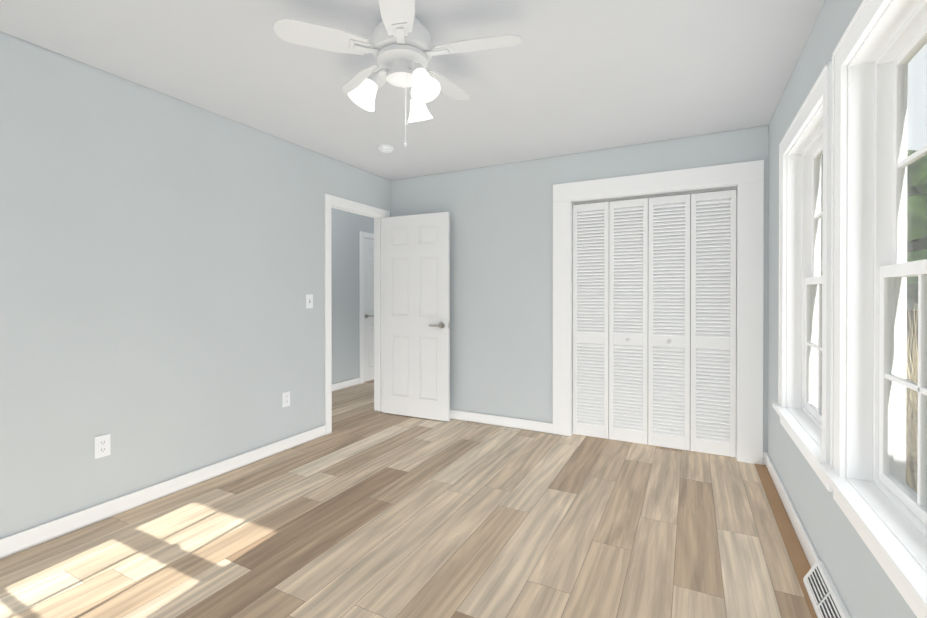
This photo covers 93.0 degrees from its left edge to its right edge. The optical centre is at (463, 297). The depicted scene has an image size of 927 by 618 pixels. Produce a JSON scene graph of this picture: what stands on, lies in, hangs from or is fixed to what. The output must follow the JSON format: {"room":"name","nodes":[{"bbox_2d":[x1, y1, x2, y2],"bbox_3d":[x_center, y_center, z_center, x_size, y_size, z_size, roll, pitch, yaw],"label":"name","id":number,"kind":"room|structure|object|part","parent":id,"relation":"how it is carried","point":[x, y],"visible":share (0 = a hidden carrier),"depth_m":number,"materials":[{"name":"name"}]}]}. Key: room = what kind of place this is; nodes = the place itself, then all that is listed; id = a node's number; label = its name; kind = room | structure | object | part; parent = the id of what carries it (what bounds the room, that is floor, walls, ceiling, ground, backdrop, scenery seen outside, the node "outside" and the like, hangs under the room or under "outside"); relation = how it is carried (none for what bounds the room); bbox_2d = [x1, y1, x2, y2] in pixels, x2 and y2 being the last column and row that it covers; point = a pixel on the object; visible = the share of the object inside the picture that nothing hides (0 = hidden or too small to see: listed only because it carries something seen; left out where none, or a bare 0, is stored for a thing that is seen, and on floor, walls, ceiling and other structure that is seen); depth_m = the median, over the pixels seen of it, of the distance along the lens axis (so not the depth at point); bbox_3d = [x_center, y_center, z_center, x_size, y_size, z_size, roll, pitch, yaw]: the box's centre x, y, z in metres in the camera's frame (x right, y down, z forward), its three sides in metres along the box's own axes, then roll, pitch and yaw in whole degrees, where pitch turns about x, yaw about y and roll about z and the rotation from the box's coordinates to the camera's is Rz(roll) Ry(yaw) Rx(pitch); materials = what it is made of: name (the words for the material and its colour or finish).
{"room":"empty bedroom","nodes":[
{"label":"empty bedroom","id":0,"kind":"room"},
{"bbox_2d":[0,31,390,538],"bbox_3d":[-1.183,-0.022,4.020,0.120,2.440,7.100,0,0,27],"label":"wall","id":1,"kind":"structure","parent":0,"point":[161,265],"depth_m":2.56,"materials":[{"name":"paint"}]},
{"bbox_2d":[94,434,110,458],"bbox_3d":[-1.958,0.806,2.387,0.008,0.116,0.072,0,0,27],"label":"electrical outlet","id":2,"kind":"object","parent":1,"relation":"attached to","point":[102,446],"visible":1,"depth_m":2.38,"materials":[{"name":"white plastic"}]},
{"bbox_2d":[0,425,325,558],"bbox_3d":[-1.979,1.160,2.337,0.018,0.092,3.370,0,0,27],"label":"baseboard","id":3,"kind":"structure","parent":1,"relation":"attached to","point":[10,545],"depth_m":2.53,"materials":[{"name":"paint"}]},
{"bbox_2d":[282,391,289,407],"bbox_3d":[-1.397,0.801,3.470,0.008,0.116,0.072,0,0,27],"label":"electrical outlet","id":4,"kind":"object","parent":1,"relation":"attached to","point":[285,399],"visible":1,"depth_m":3.46,"materials":[{"name":"white plastic"}]},
{"bbox_2d":[306,294,312,307],"bbox_3d":[-1.282,0.030,3.677,0.019,0.116,0.072,0,0,27],"label":"light switch","id":5,"kind":"object","parent":1,"relation":"attached to","point":[309,300],"visible":1,"depth_m":3.68,"materials":[{"name":"white plastic"}]},
{"bbox_2d":[324,194,389,434],"bbox_3d":[-1.056,0.144,4.267,0.156,2.105,0.915,0,0,27],"label":"door frame","id":6,"kind":"structure","parent":1,"relation":"attached to","point":[378,215],"depth_m":4.25,"materials":[{"name":"paint"}]},
{"bbox_2d":[383,212,449,420],"bbox_3d":[-0.487,0.181,4.394,0.769,2.010,0.139,0,0,25],"label":"bedroom door","id":7,"kind":"structure","parent":1,"relation":"in","point":[416,315],"depth_m":4.36,"materials":[{"name":"paint"}]},
{"bbox_3d":[-0.223,0.267,4.269,0.184,0.062,0.139,0,0,25],"label":"lever","id":8,"kind":"part","parent":7,"relation":"part of","materials":[{"name":"grey metal"}]},
{"bbox_2d":[331,208,373,383],"bbox_3d":[-1.843,-0.028,5.431,0.150,2.440,5.200,0,0,27],"label":"wall","id":9,"kind":"structure","parent":0,"point":[346,227],"depth_m":5.78,"materials":[{"name":"paint"}]},
{"bbox_2d":[332,377,359,390],"bbox_3d":[-2.174,1.149,4.619,0.014,0.092,3.245,0,0,27],"label":"baseboard","id":10,"kind":"structure","parent":9,"relation":"attached to","point":[337,386],"depth_m":5.80,"materials":[{"name":"paint"}]},
{"bbox_2d":[359,231,373,383],"bbox_3d":[-1.271,0.134,6.487,0.138,2.105,0.910,0,0,27],"label":"door frame","id":11,"kind":"structure","parent":9,"relation":"attached to","point":[363,235],"depth_m":6.07,"materials":[{"name":"paint"}]},
{"bbox_2d":[364,238,373,381],"bbox_3d":[-1.242,0.172,6.477,0.139,2.010,0.765,0,0,27],"label":"hall door","id":12,"kind":"structure","parent":9,"relation":"in","point":[368,309],"depth_m":6.25,"materials":[{"name":"paint"}]},
{"bbox_2d":[0,379,811,617],"bbox_3d":[-0.234,1.251,3.444,4.880,0.100,7.260,0,0,27],"label":"floor","id":13,"kind":"structure","parent":0,"point":[363,509],"depth_m":2.19,"materials":[{"name":"brown wood"}]},
{"bbox_2d":[755,464,816,617],"bbox_3d":[1.148,1.210,1.259,0.068,0.002,4.330,0,0,27],"label":"strip","id":14,"kind":"object","parent":13,"relation":"on","point":[799,561],"visible":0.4,"depth_m":2.25,"materials":[{"name":"brown wood"}]},
{"bbox_2d":[803,560,850,617],"bbox_3d":[1.375,1.155,1.665,0.066,0.108,0.420,0,0,27],"label":"floor vent","id":15,"kind":"object","parent":13,"relation":"in","point":[824,597],"visible":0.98,"depth_m":1.69,"materials":[{"name":"metal"}]},
{"bbox_2d":[0,0,824,180],"bbox_3d":[-0.234,-1.289,3.433,4.880,0.100,7.260,0,0,27],"label":"ceiling","id":16,"kind":"structure","parent":0,"point":[564,77],"depth_m":2.36,"materials":[{"name":"paint"}]},
{"bbox_2d":[378,144,393,152],"bbox_3d":[-0.635,-1.220,3.607,0.136,0.041,0.136,0,0,27],"label":"smoke detector","id":17,"kind":"object","parent":16,"relation":"attached to","point":[386,148],"visible":1,"depth_m":3.57,"materials":[{"name":"white plastic"}]},
{"bbox_2d":[274,0,521,146],"bbox_3d":[-0.249,-0.966,2.012,1.020,0.533,0.997,0,0,27],"label":"ceiling fan","id":18,"kind":"object","parent":16,"relation":"hanging from","point":[402,50],"visible":1,"depth_m":1.90,"materials":[{"name":"white"}]},
{"bbox_2d":[391,125,768,452],"bbox_3d":[0.735,-0.022,3.973,3.330,2.440,0.120,0,0,27],"label":"wall","id":19,"kind":"structure","parent":0,"point":[501,289],"depth_m":4.04,"materials":[{"name":"paint"}]},
{"bbox_2d":[450,409,552,433],"bbox_3d":[0.001,1.151,4.268,1.760,0.092,0.040,0,0,27],"label":"baseboard","id":20,"kind":"structure","parent":19,"relation":"attached to","point":[531,425],"depth_m":4.09,"materials":[{"name":"paint"}]},
{"bbox_2d":[573,190,735,456],"bbox_3d":[1.490,0.191,3.550,1.212,1.994,0.066,0,0,27],"label":"bifold closet door","id":21,"kind":"structure","parent":19,"relation":"in","point":[631,320],"depth_m":3.53,"materials":[{"name":"paint"}]},
{"bbox_2d":[573,186,736,204],"bbox_3d":[1.496,-0.818,3.558,1.216,0.021,0.030,0,0,27],"label":"trim","id":22,"kind":"structure","parent":19,"relation":"attached to","point":[661,195],"depth_m":3.51,"materials":[{"name":"white wood"}]},
{"bbox_2d":[553,160,763,464],"bbox_3d":[1.498,0.105,3.567,1.540,2.190,0.140,0,0,27],"label":"trim","id":23,"kind":"structure","parent":19,"relation":"attached to","point":[746,179],"depth_m":3.27,"materials":[{"name":"paint"}]},
{"bbox_2d":[648,194,690,394],"bbox_3d":[1.623,-0.022,4.003,1.780,2.440,0.750,0,0,27],"label":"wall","id":24,"kind":"structure","parent":0,"point":[690,287],"depth_m":4.07,"materials":[{"name":"grey paint"}]},
{"bbox_2d":[768,0,916,617],"bbox_3d":[1.425,-0.010,1.510,0.160,2.440,5.360,0,0,27],"label":"wall","id":25,"kind":"structure","parent":0,"point":[864,585],"depth_m":1.95,"materials":[{"name":"paint"}]},
{"bbox_2d":[763,452,819,567],"bbox_3d":[1.835,1.159,2.503,0.020,0.092,1.490,0,0,27],"label":"baseboard","id":26,"kind":"structure","parent":25,"relation":"attached to","point":[812,557],"depth_m":2.32,"materials":[{"name":"paint"}]},
{"bbox_2d":[773,61,832,491],"bbox_3d":[1.718,-0.083,2.141,0.200,1.669,1.088,0,0,27],"label":"window","id":27,"kind":"structure","parent":25,"relation":"in","point":[801,407],"depth_m":2.45,"materials":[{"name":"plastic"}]},
{"bbox_2d":[820,0,926,617],"bbox_3d":[1.208,-0.078,1.155,0.200,1.669,1.088,0,0,27],"label":"window","id":28,"kind":"structure","parent":25,"relation":"in","point":[881,503],"depth_m":1.49,"materials":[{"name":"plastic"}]},
{"label":"outside","id":29,"kind":"structure","parent":0,"visible":0},
{"bbox_2d":[821,150,926,492],"bbox_3d":[17.454,-2.250,7.257,90.000,7.966,90.000,0,0,27],"label":"garden","id":30,"kind":"object","parent":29,"point":[914,293],"depth_m":6.74,"materials":[{"name":"green plant"}]}
]}

